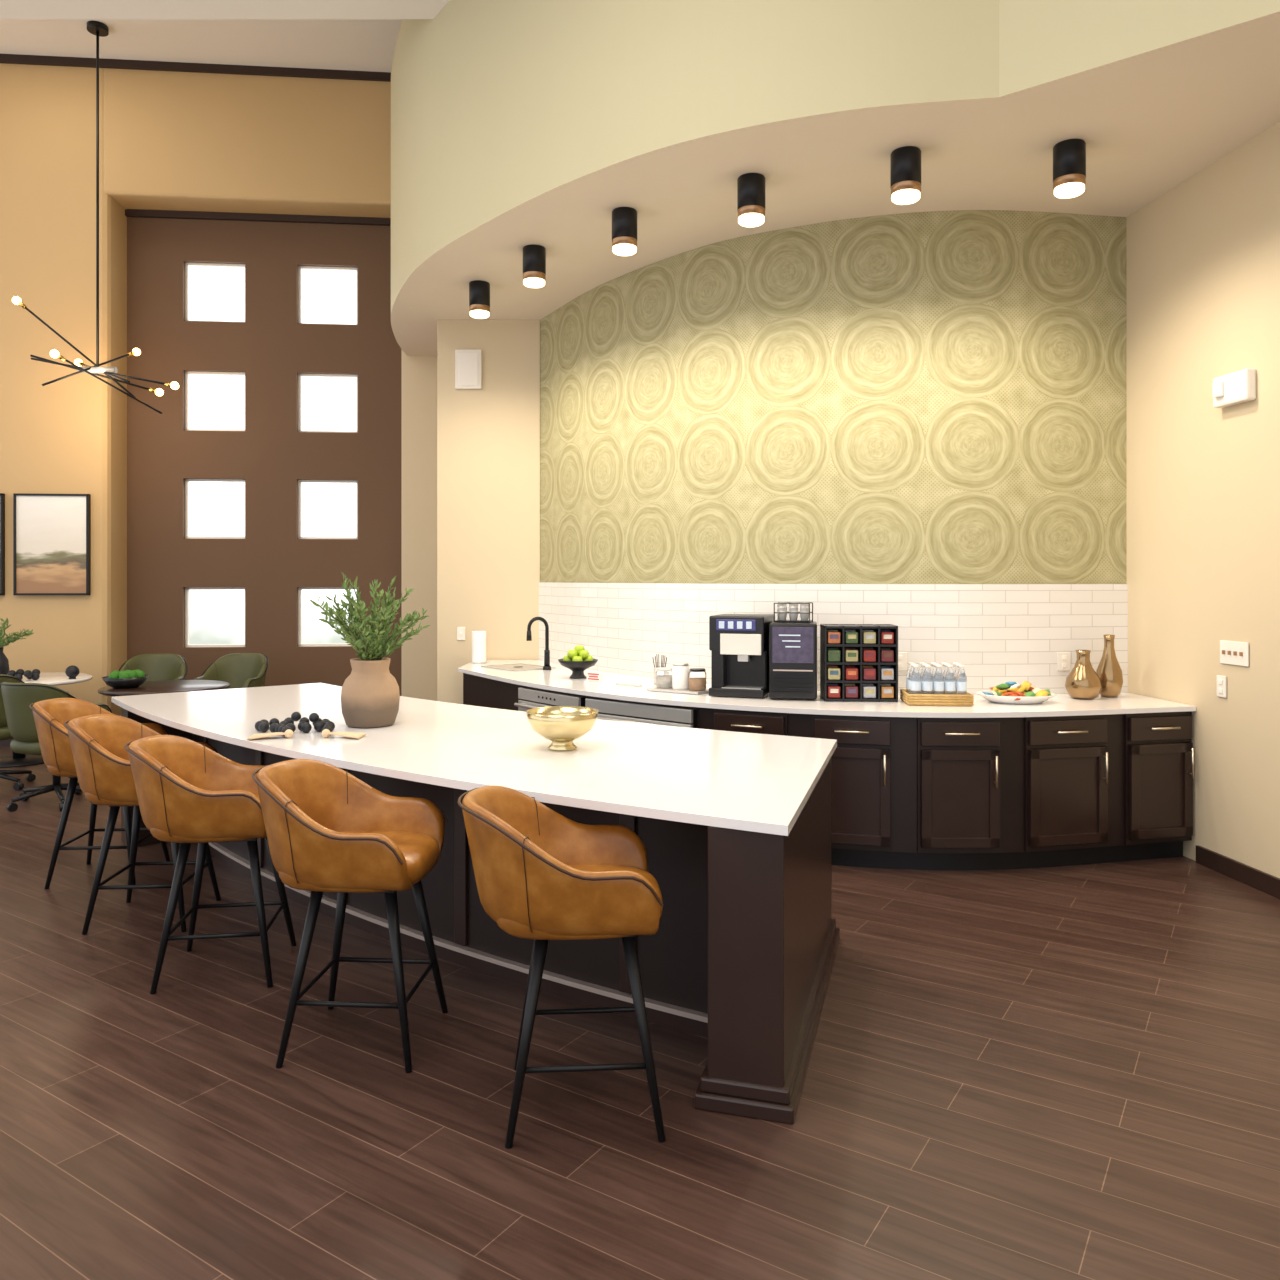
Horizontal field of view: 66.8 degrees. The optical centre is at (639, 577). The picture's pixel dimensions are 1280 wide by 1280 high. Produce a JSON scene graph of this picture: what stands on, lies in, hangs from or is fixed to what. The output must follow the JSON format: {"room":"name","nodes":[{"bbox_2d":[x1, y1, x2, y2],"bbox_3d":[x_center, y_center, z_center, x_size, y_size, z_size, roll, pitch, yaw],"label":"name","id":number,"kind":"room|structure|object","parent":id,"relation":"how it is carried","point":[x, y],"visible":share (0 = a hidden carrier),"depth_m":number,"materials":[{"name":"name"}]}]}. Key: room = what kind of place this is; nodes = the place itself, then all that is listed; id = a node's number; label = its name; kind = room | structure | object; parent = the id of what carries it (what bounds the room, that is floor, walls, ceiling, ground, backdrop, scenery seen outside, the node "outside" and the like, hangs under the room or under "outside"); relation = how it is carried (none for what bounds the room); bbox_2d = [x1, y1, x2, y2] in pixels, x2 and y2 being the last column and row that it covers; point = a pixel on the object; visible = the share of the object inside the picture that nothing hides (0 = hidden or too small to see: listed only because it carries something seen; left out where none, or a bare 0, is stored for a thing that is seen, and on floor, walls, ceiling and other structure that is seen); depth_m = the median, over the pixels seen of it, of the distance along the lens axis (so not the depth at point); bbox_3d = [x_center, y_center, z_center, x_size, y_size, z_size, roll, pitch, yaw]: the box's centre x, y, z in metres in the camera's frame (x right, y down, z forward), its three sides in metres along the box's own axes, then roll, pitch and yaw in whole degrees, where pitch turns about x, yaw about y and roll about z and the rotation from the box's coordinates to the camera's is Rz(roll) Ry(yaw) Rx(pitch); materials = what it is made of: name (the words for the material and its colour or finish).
{"room":"common room","nodes":[
{"label":"common room","id":0,"kind":"room"},
{"bbox_2d":[0,63,126,715],"bbox_3d":[-7.407,-1.740,9.725,4.200,6.800,0.550,0,0,-5],"label":"wall","id":1,"kind":"structure","parent":0,"point":[68,435],"depth_m":9.61,"materials":[{"name":"beige paint"}]},
{"bbox_2d":[0,493,4,594],"bbox_3d":[-6.600,-0.330,9.495,0.700,1.000,0.050,0,0,-5],"label":"art","id":2,"kind":"object","parent":1,"relation":"attached to","point":[2,495],"visible":1,"depth_m":9.51,"materials":[{"name":"black metal"}]},
{"bbox_2d":[13,493,90,594],"bbox_3d":[-5.800,-0.330,9.572,0.700,1.000,0.050,0,0,-5],"label":"art","id":3,"kind":"object","parent":1,"relation":"attached to","point":[52,532],"visible":1,"depth_m":9.56,"materials":[{"name":"beige paper"}]},
{"bbox_2d":[0,54,390,81],"bbox_3d":[-5.090,-5.110,9.654,8.800,0.080,0.039,0,0,-5],"label":"crown molding","id":4,"kind":"structure","parent":1,"relation":"attached to","point":[4,58],"depth_m":9.70,"materials":[{"name":"brown wood"}]},
{"bbox_2d":[104,68,390,217],"bbox_3d":[-3.050,-4.480,10.074,4.660,1.320,0.420,0,0,-5],"label":"header","id":5,"kind":"object","parent":1,"relation":"attached to","point":[175,141],"depth_m":9.79,"materials":[{"name":"beige paint"}]},
{"bbox_2d":[0,19,402,71],"bbox_3d":[-3.000,-5.200,9.000,13.000,0.100,4.600,0,0,0],"label":"ceiling","id":6,"kind":"structure","parent":0,"point":[332,44],"depth_m":9.29,"materials":[{"name":"white paint"}]},
{"bbox_2d":[12,20,178,413],"bbox_3d":[-4.999,-3.355,8.976,1.488,3.589,0.863,0,0,0],"label":"sputnik chandelier","id":7,"kind":"object","parent":6,"relation":"hanging from","point":[97,28],"visible":1,"depth_m":9.04,"materials":[{"name":"black metal"}]},
{"bbox_2d":[0,0,449,18],"bbox_3d":[-2.500,-4.140,2.850,13.000,0.100,8.500,0,0,0],"label":"ceiling","id":8,"kind":"structure","parent":0,"point":[9,9],"depth_m":6.97,"materials":[{"name":"white paint"}]},
{"bbox_2d":[127,209,400,695],"bbox_3d":[-3.943,-1.090,10.270,2.800,5.500,0.120,0,0,-5],"label":"wall","id":9,"kind":"structure","parent":0,"point":[271,348],"depth_m":10.21,"materials":[{"name":"brown paint"}]},
{"bbox_2d":[185,587,244,646],"bbox_3d":[-4.468,0.413,10.250,0.630,0.630,0.050,0,0,-5],"label":"window","id":10,"kind":"structure","parent":9,"relation":"in","point":[187,589],"depth_m":10.22,"materials":[{"name":"white plastic"}]},
{"bbox_2d":[185,479,244,538],"bbox_3d":[-4.468,-0.727,10.250,0.630,0.630,0.050,0,0,-5],"label":"window","id":11,"kind":"structure","parent":9,"relation":"in","point":[187,481],"depth_m":10.22,"materials":[{"name":"white plastic"}]},
{"bbox_2d":[185,371,244,430],"bbox_3d":[-4.468,-1.857,10.250,0.630,0.630,0.050,0,0,-5],"label":"window","id":12,"kind":"structure","parent":9,"relation":"in","point":[187,373],"depth_m":10.22,"materials":[{"name":"white plastic"}]},
{"bbox_2d":[185,263,244,321],"bbox_3d":[-4.468,-3.000,10.250,0.630,0.630,0.050,0,0,-5],"label":"window","id":13,"kind":"structure","parent":9,"relation":"in","point":[187,265],"depth_m":10.22,"materials":[{"name":"white plastic"}]},
{"bbox_2d":[125,209,390,225],"bbox_3d":[-3.935,-3.780,10.186,2.800,0.060,0.052,0,0,-5],"label":"trim","id":14,"kind":"structure","parent":9,"relation":"attached to","point":[128,213],"depth_m":10.16,"materials":[{"name":"brown wood"}]},
{"bbox_2d":[298,480,357,538],"bbox_3d":[-3.318,-0.727,10.360,0.630,0.630,0.050,0,0,-5],"label":"window","id":15,"kind":"structure","parent":9,"relation":"in","point":[300,482],"depth_m":10.33,"materials":[{"name":"white plastic"}]},
{"bbox_2d":[298,374,357,432],"bbox_3d":[-3.318,-1.857,10.360,0.630,0.630,0.050,0,0,-5],"label":"window","id":16,"kind":"structure","parent":9,"relation":"in","point":[300,376],"depth_m":10.34,"materials":[{"name":"white plastic"}]},
{"bbox_2d":[298,266,357,324],"bbox_3d":[-3.318,-3.000,10.360,0.630,0.630,0.050,0,0,-5],"label":"window","id":17,"kind":"structure","parent":9,"relation":"in","point":[300,268],"depth_m":10.34,"materials":[{"name":"white plastic"}]},
{"bbox_2d":[298,587,357,646],"bbox_3d":[-3.318,0.413,10.360,0.630,0.630,0.050,0,0,-5],"label":"window","id":18,"kind":"structure","parent":9,"relation":"in","point":[300,589],"depth_m":10.32,"materials":[{"name":"white plastic"}]},
{"bbox_2d":[401,349,436,700],"bbox_3d":[-1.752,-1.090,10.478,1.600,5.500,0.120,0,0,-5],"label":"wall","id":19,"kind":"structure","parent":0,"point":[418,373],"depth_m":10.36,"materials":[{"name":"beige paint"}]},
{"bbox_2d":[437,320,539,703],"bbox_3d":[-1.355,-0.355,9.750,1.010,4.030,1.700,0,0,0],"label":"wall column","id":20,"kind":"structure","parent":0,"point":[488,437],"depth_m":8.90,"materials":[{"name":"beige paint"}]},
{"bbox_2d":[455,349,481,388],"bbox_3d":[-1.570,-1.910,8.877,0.240,0.360,0.037,0,0,0],"label":"wall speaker","id":21,"kind":"object","parent":20,"relation":"attached to","point":[468,362],"depth_m":8.86},
{"bbox_2d":[0,747,1279,1279],"bbox_3d":[-2.200,1.710,4.200,14.000,0.100,15.000,0,0,0],"label":"floor","id":22,"kind":"structure","parent":0,"point":[1061,1072],"depth_m":3.09,"materials":[{"name":"brown wood"}]},
{"bbox_2d":[0,674,35,790],"bbox_3d":[-5.151,1.198,7.648,0.635,0.924,0.701,0,0,-20],"label":"swivel chair","id":23,"kind":"object","parent":22,"relation":"on","point":[4,731],"visible":0.23,"depth_m":7.54,"materials":[{"name":"green fabric"}]},
{"bbox_2d":[0,672,92,767],"bbox_3d":[-5.620,1.285,8.780,1.160,0.750,1.160,0,0,0],"label":"round table","id":24,"kind":"object","parent":22,"relation":"on","point":[50,678],"visible":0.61,"depth_m":8.70,"materials":[{"name":"white stone"}]},
{"bbox_2d":[0,618,33,674],"bbox_3d":[-5.711,0.622,8.632,0.594,0.574,0.491,0,0,-16],"label":"potted plant","id":25,"kind":"object","parent":24,"relation":"on","point":[4,662],"visible":1,"depth_m":8.61,"materials":[{"name":"green plant"}]},
{"bbox_2d":[8,669,39,679],"bbox_3d":[-5.460,0.859,8.600,0.255,0.096,0.217,0,0,-18],"label":"bead garland","id":26,"kind":"object","parent":24,"relation":"on","point":[35,674],"visible":0.87,"depth_m":8.57},
{"bbox_2d":[65,665,78,678],"bbox_3d":[-5.120,0.849,8.750,0.112,0.121,0.112,0,0,0],"label":"decorative sphere","id":27,"kind":"object","parent":24,"relation":"on","point":[72,671],"visible":1,"depth_m":8.71,"materials":[{"name":"black"}]},
{"bbox_2d":[0,682,111,811],"bbox_3d":[-4.319,1.198,7.124,0.635,0.924,0.701,0,0,15],"label":"swivel chair","id":28,"kind":"object","parent":22,"relation":"on","point":[17,697],"visible":0.4,"depth_m":6.85,"materials":[{"name":"green fabric"}]},
{"bbox_2d":[29,698,169,888],"bbox_3d":[-3.036,1.172,5.415,0.649,0.980,0.620,0,0,-4],"label":"bar stool","id":29,"kind":"object","parent":22,"relation":"on","point":[50,715],"visible":0.35,"depth_m":5.23,"materials":[{"name":"leather"}]},
{"bbox_2d":[64,714,220,934],"bbox_3d":[-2.456,1.172,4.755,0.649,0.980,0.620,0,0,-4],"label":"bar stool","id":30,"kind":"object","parent":22,"relation":"on","point":[97,741],"visible":0.52,"depth_m":4.57,"materials":[{"name":"leather"}]},
{"bbox_2d":[113,653,187,696],"bbox_3d":[-4.596,1.198,9.152,0.635,0.924,0.701,0,0,-15],"label":"swivel chair","id":31,"kind":"object","parent":22,"relation":"on","point":[159,666],"visible":0.24,"depth_m":9.38,"materials":[{"name":"green fabric"}]},
{"bbox_2d":[98,680,229,695],"bbox_3d":[-4.000,1.285,8.180,1.000,0.750,1.000,0,0,0],"label":"round table","id":32,"kind":"object","parent":22,"relation":"on","point":[166,686],"visible":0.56,"depth_m":8.06,"materials":[{"name":"brown wood"}]},
{"bbox_2d":[102,670,148,687],"bbox_3d":[-4.280,0.841,8.070,0.350,0.137,0.350,0,0,0],"label":"moss bowl","id":33,"kind":"object","parent":32,"relation":"on","point":[128,678],"visible":1,"depth_m":7.96,"materials":[{"name":"black plastic"}]},
{"bbox_2d":[124,735,296,993],"bbox_3d":[-1.831,1.172,4.119,0.649,0.980,0.620,0,0,-8],"label":"bar stool","id":34,"kind":"object","parent":22,"relation":"on","point":[188,792],"visible":0.86,"depth_m":3.93,"materials":[{"name":"leather"}]},
{"bbox_2d":[192,653,267,688],"bbox_3d":[-3.845,1.198,9.179,0.635,0.924,0.701,0,0,5],"label":"swivel chair","id":35,"kind":"object","parent":22,"relation":"on","point":[241,670],"visible":0.31,"depth_m":9.39,"materials":[{"name":"green fabric"}]},
{"bbox_2d":[252,759,448,1072],"bbox_3d":[-1.061,1.172,3.505,0.649,0.980,0.620,0,0,4],"label":"bar stool","id":36,"kind":"object","parent":22,"relation":"on","point":[327,828],"visible":1,"depth_m":3.35,"materials":[{"name":"leather"}]},
{"bbox_2d":[111,683,839,1123],"bbox_3d":[-1.102,1.204,4.959,4.938,0.912,1.702,0,0,37],"label":"kitchen island","id":37,"kind":"object","parent":22,"relation":"on","point":[735,828],"visible":0.7,"depth_m":3.74,"materials":[{"name":"white stone"}]},
{"bbox_2d":[111,683,836,835],"bbox_3d":[-1.105,0.764,4.960,4.931,0.032,1.702,0,0,37],"label":"island countertop","id":38,"kind":"structure","parent":37,"relation":"on","point":[754,782],"depth_m":4.13,"materials":[{"name":"white stone"}]},
{"bbox_2d":[248,712,365,739],"bbox_3d":[-1.589,0.703,4.669,0.581,0.089,0.430,0,0,0],"label":"garland","id":39,"kind":"object","parent":38,"relation":"on","point":[286,728],"visible":1,"depth_m":4.66,"materials":[{"name":"wood"}]},
{"bbox_2d":[310,572,430,727],"bbox_3d":[-1.360,0.357,4.915,0.520,0.781,0.588,0,0,-39],"label":"potted plant","id":40,"kind":"object","parent":38,"relation":"on","point":[370,695],"visible":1,"depth_m":4.84,"materials":[{"name":"green plant"}]},
{"bbox_2d":[526,706,597,750],"bbox_3d":[-0.340,0.664,4.250,0.316,0.165,0.316,0,0,0],"label":"pedestal bowl","id":41,"kind":"object","parent":38,"relation":"on","point":[561,725],"visible":1,"depth_m":4.16,"materials":[{"name":"gold metal"}]},
{"bbox_2d":[457,785,665,1148],"bbox_3d":[-0.251,1.172,3.065,0.649,0.980,0.620,0,0,-4],"label":"bar stool","id":42,"kind":"object","parent":22,"relation":"on","point":[542,875],"visible":1,"depth_m":2.87,"materials":[{"name":"leather"}]},
{"bbox_2d":[458,660,1195,869],"bbox_3d":[0.593,1.205,6.816,5.726,0.910,1.927,0,0,32],"label":"base cabinet","id":43,"kind":"object","parent":22,"relation":"on","point":[1062,779],"visible":0.66,"depth_m":5.52,"materials":[{"name":"brown wood"}]},
{"bbox_2d":[514,687,585,711],"bbox_3d":[-0.647,1.170,6.783,0.128,0.740,0.774,0,0,-39],"label":"dishwasher","id":44,"kind":"object","parent":43,"relation":"in","point":[530,698],"visible":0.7,"depth_m":6.82,"materials":[{"name":"silver metal"}]},
{"bbox_2d":[585,698,696,727],"bbox_3d":[-0.023,1.170,6.151,0.886,0.740,0.128,0,0,40],"label":"fridge","id":45,"kind":"object","parent":43,"relation":"in","point":[607,709],"visible":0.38,"depth_m":6.11,"materials":[{"name":"silver metal"}]},
{"bbox_2d":[458,660,1195,717],"bbox_3d":[0.595,0.765,6.820,5.726,0.030,1.918,0,0,32],"label":"countertop","id":46,"kind":"structure","parent":43,"relation":"on","point":[558,679],"depth_m":5.84,"materials":[{"name":"white stone"}]},
{"bbox_2d":[471,631,486,663],"bbox_3d":[-1.420,0.609,8.550,0.140,0.280,0.140,0,0,0],"label":"paper towel roll","id":47,"kind":"object","parent":46,"relation":"on","point":[478,637],"visible":1,"depth_m":8.50,"materials":[{"name":"paper"}]},
{"bbox_2d":[481,663,555,670],"bbox_3d":[-1.020,0.745,8.120,0.410,0.008,0.530,0,0,-40],"label":"sink","id":48,"kind":"object","parent":46,"relation":"in","point":[516,666],"visible":1,"depth_m":8.10,"materials":[{"name":"metal"}]},
{"bbox_2d":[526,617,550,669],"bbox_3d":[-0.816,0.531,7.884,0.207,0.435,0.118,0,0,-20],"label":"kitchen faucet","id":49,"kind":"object","parent":46,"relation":"on","point":[546,666],"visible":1,"depth_m":7.91,"materials":[{"name":"black metal"}]},
{"bbox_2d":[558,645,597,678],"bbox_3d":[-0.465,0.627,7.280,0.304,0.244,0.304,0,0,0],"label":"fruit bowl","id":50,"kind":"object","parent":46,"relation":"on","point":[577,660],"visible":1,"depth_m":7.22,"materials":[{"name":"black ceramic"}]},
{"bbox_2d":[587,671,601,681],"bbox_3d":[-0.331,0.714,7.019,0.130,0.070,0.023,0,0,35],"label":"sign","id":51,"kind":"object","parent":46,"relation":"on","point":[591,676],"visible":1,"depth_m":7.01,"materials":[{"name":"white paper"}]},
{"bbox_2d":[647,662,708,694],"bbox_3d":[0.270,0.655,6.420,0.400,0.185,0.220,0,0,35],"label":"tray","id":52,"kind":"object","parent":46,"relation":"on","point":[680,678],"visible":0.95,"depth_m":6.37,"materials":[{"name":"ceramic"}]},
{"bbox_2d":[656,671,671,687],"bbox_3d":[0.164,0.676,6.495,0.116,0.114,0.116,0,0,35],"label":"jar","id":53,"kind":"object","parent":52,"relation":"on","point":[663,678],"depth_m":6.44,"materials":[{"name":"clear glass"}]},
{"bbox_2d":[672,666,689,689],"bbox_3d":[0.270,0.656,6.420,0.116,0.154,0.116,0,0,35],"label":"jar","id":54,"kind":"object","parent":52,"relation":"on","point":[680,674],"depth_m":6.37,"materials":[{"name":"white ceramic"}]},
{"bbox_2d":[689,671,705,690],"bbox_3d":[0.377,0.671,6.345,0.116,0.124,0.116,0,0,35],"label":"jar","id":55,"kind":"object","parent":52,"relation":"on","point":[697,679],"depth_m":6.30,"materials":[{"name":"clear glass"}]},
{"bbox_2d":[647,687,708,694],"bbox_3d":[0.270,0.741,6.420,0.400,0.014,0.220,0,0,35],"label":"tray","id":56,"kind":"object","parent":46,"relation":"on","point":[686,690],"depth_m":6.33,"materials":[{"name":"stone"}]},
{"bbox_2d":[709,614,773,697],"bbox_3d":[0.662,0.491,6.257,0.350,0.505,0.426,0,0,18],"label":"coffee machine","id":57,"kind":"object","parent":46,"relation":"on","point":[738,643],"visible":0.98,"depth_m":6.11,"materials":[{"name":"black plastic"}]},
{"bbox_2d":[709,688,767,697],"bbox_3d":[0.623,0.719,6.136,0.350,0.050,0.160,0,0,18],"label":"drip tray","id":58,"kind":"object","parent":57,"relation":"on","point":[725,692],"depth_m":6.06,"materials":[{"name":"black plastic"}]},
{"bbox_2d":[769,621,816,698],"bbox_3d":[0.964,0.509,6.093,0.290,0.460,0.374,0,0,10],"label":"machine","id":59,"kind":"object","parent":46,"relation":"on","point":[792,646],"visible":1,"depth_m":5.92,"materials":[{"name":"black plastic"}]},
{"bbox_2d":[774,602,812,622],"bbox_3d":[0.970,0.216,6.130,0.226,0.123,0.146,0,0,18],"label":"rack","id":60,"kind":"object","parent":59,"relation":"on","point":[782,607],"visible":1,"depth_m":6.10,"materials":[{"name":"black metal"}]},
{"bbox_2d":[820,624,897,701],"bbox_3d":[1.345,0.519,5.975,0.440,0.460,0.210,0,0,3],"label":"organizer","id":61,"kind":"object","parent":46,"relation":"on","point":[859,662],"visible":1,"depth_m":5.89,"materials":[{"name":"black plastic"}]},
{"bbox_2d":[900,662,973,705],"bbox_3d":[1.770,0.631,5.800,0.375,0.236,0.265,0,0,5],"label":"basket","id":62,"kind":"object","parent":46,"relation":"on","point":[925,686],"visible":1,"depth_m":5.70,"materials":[{"name":"wicker"}]},
{"bbox_2d":[908,667,913,693],"bbox_3d":[1.639,0.633,5.811,0.060,0.208,0.060,0,0,5],"label":"bottle","id":63,"kind":"object","parent":62,"relation":"on","point":[911,671],"depth_m":5.80,"materials":[{"name":"clear plastic"}]},
{"bbox_2d":[911,668,920,693],"bbox_3d":[1.632,0.633,5.737,0.060,0.208,0.060,0,0,5],"label":"bottle","id":64,"kind":"object","parent":62,"relation":"on","point":[915,675],"depth_m":5.71,"materials":[{"name":"clear glass"}]},
{"bbox_2d":[922,668,931,693],"bbox_3d":[1.698,0.633,5.731,0.060,0.208,0.060,0,0,5],"label":"bottle","id":65,"kind":"object","parent":62,"relation":"on","point":[926,676],"depth_m":5.71,"materials":[{"name":"clear plastic"}]},
{"bbox_2d":[934,668,943,693],"bbox_3d":[1.764,0.633,5.725,0.060,0.208,0.060,0,0,5],"label":"bottle","id":66,"kind":"object","parent":62,"relation":"on","point":[938,676],"depth_m":5.70,"materials":[{"name":"clear plastic"}]},
{"bbox_2d":[945,668,954,694],"bbox_3d":[1.829,0.633,5.720,0.060,0.208,0.060,0,0,5],"label":"bottle","id":67,"kind":"object","parent":62,"relation":"on","point":[949,676],"depth_m":5.70,"materials":[{"name":"clear plastic"}]},
{"bbox_2d":[957,668,966,694],"bbox_3d":[1.895,0.633,5.714,0.060,0.208,0.060,0,0,5],"label":"bottle","id":68,"kind":"object","parent":62,"relation":"on","point":[961,676],"depth_m":5.69,"materials":[{"name":"clear plastic"}]},
{"bbox_2d":[976,681,1055,703],"bbox_3d":[2.270,0.685,5.860,0.470,0.128,0.329,0,0,0],"label":"platter","id":69,"kind":"object","parent":46,"relation":"on","point":[1009,692],"visible":1,"depth_m":5.78,"materials":[{"name":"white ceramic"}]},
{"bbox_2d":[1065,650,1101,699],"bbox_3d":[2.755,0.599,6.030,0.210,0.300,0.210,0,0,0],"label":"vase","id":70,"kind":"object","parent":46,"relation":"on","point":[1083,683],"visible":1,"depth_m":5.97,"materials":[{"name":"brown metal"}]},
{"bbox_2d":[1096,635,1122,697],"bbox_3d":[2.960,0.554,6.120,0.160,0.390,0.160,0,0,0],"label":"vase","id":71,"kind":"object","parent":46,"relation":"on","point":[1109,671],"visible":0.93,"depth_m":6.07,"materials":[{"name":"brown metal"}]},
{"bbox_2d":[540,210,1125,583],"bbox_3d":[0.875,-0.355,7.215,4.836,4.030,0.998,0,0,32],"label":"wall","id":72,"kind":"structure","parent":0,"point":[933,397],"depth_m":6.39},
{"bbox_2d":[539,582,1127,694],"bbox_3d":[0.870,0.400,7.205,4.849,0.720,1.000,0,0,32],"label":"wall","id":73,"kind":"structure","parent":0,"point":[1000,633],"depth_m":6.35,"materials":[{"name":"white tile"}]},
{"bbox_2d":[898,652,906,670],"bbox_3d":[1.685,0.540,6.290,0.090,0.120,0.013,0,0,13],"label":"wall outlet","id":74,"kind":"object","parent":73,"relation":"attached to","point":[902,656],"visible":0.6,"depth_m":6.28,"materials":[{"name":"white plastic"}]},
{"bbox_2d":[1057,652,1069,670],"bbox_3d":[2.745,0.540,6.279,0.090,0.120,0.013,0,0,-9],"label":"wall outlet","id":75,"kind":"object","parent":73,"relation":"attached to","point":[1063,658],"visible":1,"depth_m":6.27,"materials":[{"name":"white plastic"}]},
{"bbox_2d":[391,0,1279,355],"bbox_3d":[0.517,-3.455,6.968,2.977,2.170,9.262,0,0,-45],"label":"curved soffit","id":76,"kind":"structure","parent":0,"point":[516,124],"depth_m":5.51,"materials":[{"name":"beige paint"}]},
{"bbox_2d":[469,280,489,318],"bbox_3d":[-1.290,-2.236,7.800,0.166,0.268,0.166,0,0,0],"label":"ceiling light","id":77,"kind":"object","parent":76,"relation":"in","point":[479,290],"visible":1,"depth_m":7.73,"materials":[{"name":"black metal"}]},
{"bbox_2d":[470,310,488,318],"bbox_3d":[-1.290,-2.119,7.800,0.154,0.035,0.154,0,0,0],"label":"diffuser","id":78,"kind":"object","parent":77,"relation":"attached to","point":[480,314],"depth_m":7.75,"materials":[{"name":"beige"}]},
{"bbox_2d":[523,244,545,287],"bbox_3d":[-0.760,-2.236,6.970,0.166,0.268,0.166,0,0,0],"label":"ceiling light","id":79,"kind":"object","parent":76,"relation":"in","point":[534,256],"visible":1,"depth_m":6.90,"materials":[{"name":"black metal"}]},
{"bbox_2d":[523,278,544,287],"bbox_3d":[-0.760,-2.119,6.970,0.154,0.035,0.154,0,0,0],"label":"diffuser","id":80,"kind":"object","parent":79,"relation":"attached to","point":[528,282],"depth_m":6.93,"materials":[{"name":"beige"}]},
{"bbox_2d":[612,207,636,255],"bbox_3d":[-0.100,-2.236,6.270,0.166,0.268,0.166,0,0,0],"label":"ceiling light","id":81,"kind":"object","parent":76,"relation":"in","point":[624,219],"visible":1,"depth_m":6.20,"materials":[{"name":"black metal"}]},
{"bbox_2d":[613,244,635,255],"bbox_3d":[-0.100,-2.119,6.270,0.154,0.035,0.154,0,0,0],"label":"diffuser","id":82,"kind":"object","parent":81,"relation":"attached to","point":[618,249],"depth_m":6.23,"materials":[{"name":"beige plastic"}]},
{"bbox_2d":[737,173,764,226],"bbox_3d":[0.660,-2.236,5.750,0.166,0.268,0.166,0,0,0],"label":"ceiling light","id":83,"kind":"object","parent":76,"relation":"in","point":[750,186],"visible":1,"depth_m":5.68,"materials":[{"name":"black metal"}]},
{"bbox_2d":[738,213,763,226],"bbox_3d":[0.660,-2.119,5.750,0.154,0.035,0.154,0,0,0],"label":"diffuser","id":84,"kind":"object","parent":83,"relation":"attached to","point":[744,219],"depth_m":5.71,"materials":[{"name":"beige plastic"}]},
{"bbox_2d":[890,146,920,204],"bbox_3d":[1.480,-2.236,5.400,0.166,0.268,0.166,0,0,0],"label":"ceiling light","id":85,"kind":"object","parent":76,"relation":"in","point":[905,162],"visible":1,"depth_m":5.33,"materials":[{"name":"black metal"}]},
{"bbox_2d":[892,189,919,204],"bbox_3d":[1.480,-2.119,5.400,0.154,0.035,0.154,0,0,0],"label":"diffuser","id":86,"kind":"object","parent":85,"relation":"attached to","point":[899,196],"depth_m":5.36,"materials":[{"name":"beige plastic"}]},
{"bbox_2d":[1053,139,1085,197],"bbox_3d":[2.350,-2.236,5.310,0.166,0.268,0.166,0,0,0],"label":"ceiling light","id":87,"kind":"object","parent":76,"relation":"in","point":[1069,156],"visible":1,"depth_m":5.25,"materials":[{"name":"black metal"}]},
{"bbox_2d":[1054,182,1084,197],"bbox_3d":[2.350,-2.119,5.310,0.154,0.035,0.154,0,0,0],"label":"diffuser","id":88,"kind":"object","parent":87,"relation":"attached to","point":[1061,189],"depth_m":5.27,"materials":[{"name":"beige plastic"}]},
{"bbox_2d":[1126,122,1279,877],"bbox_3d":[3.690,-1.440,1.950,0.149,6.200,9.959,0,0,-5],"label":"wall","id":89,"kind":"structure","parent":0,"point":[1203,256],"depth_m":5.55,"materials":[{"name":"beige paint"}]},
{"bbox_2d":[1217,675,1226,697],"bbox_3d":[3.271,0.610,5.460,0.013,0.120,0.075,0,0,-5],"label":"wall outlet","id":90,"kind":"object","parent":89,"relation":"attached to","point":[1221,680],"visible":1,"depth_m":5.45,"materials":[{"name":"white plastic"}]},
{"bbox_2d":[1212,368,1255,407],"bbox_3d":[3.251,-1.040,5.329,0.085,0.170,0.270,0,0,-5],"label":"fire alarm strobe","id":91,"kind":"object","parent":89,"relation":"attached to","point":[1238,387],"visible":1,"depth_m":5.28,"materials":[{"name":"white plastic"}]},
{"bbox_2d":[1220,640,1248,666],"bbox_3d":[3.278,0.413,5.333,0.023,0.129,0.218,0,0,-5],"label":"light switch","id":92,"kind":"object","parent":89,"relation":"attached to","point":[1231,652],"visible":1,"depth_m":5.33,"materials":[{"name":"white plastic"}]},
{"bbox_2d":[1196,845,1279,898],"bbox_3d":[3.664,1.610,1.330,0.020,0.100,8.701,0,0,-5],"label":"baseboard","id":93,"kind":"structure","parent":89,"relation":"attached to","point":[1269,884],"depth_m":5.30,"materials":[{"name":"brown wood"}]},
{"label":"outside","id":94,"kind":"structure","parent":0,"visible":0},
{"bbox_2d":[190,267,356,644],"bbox_3d":[-3.900,-1.240,12.200,9.000,8.000,0.050,0,0,0],"label":"sky backdrop","id":95,"kind":"structure","parent":94,"point":[217,509],"depth_m":12.18,"materials":[{"name":"white"}]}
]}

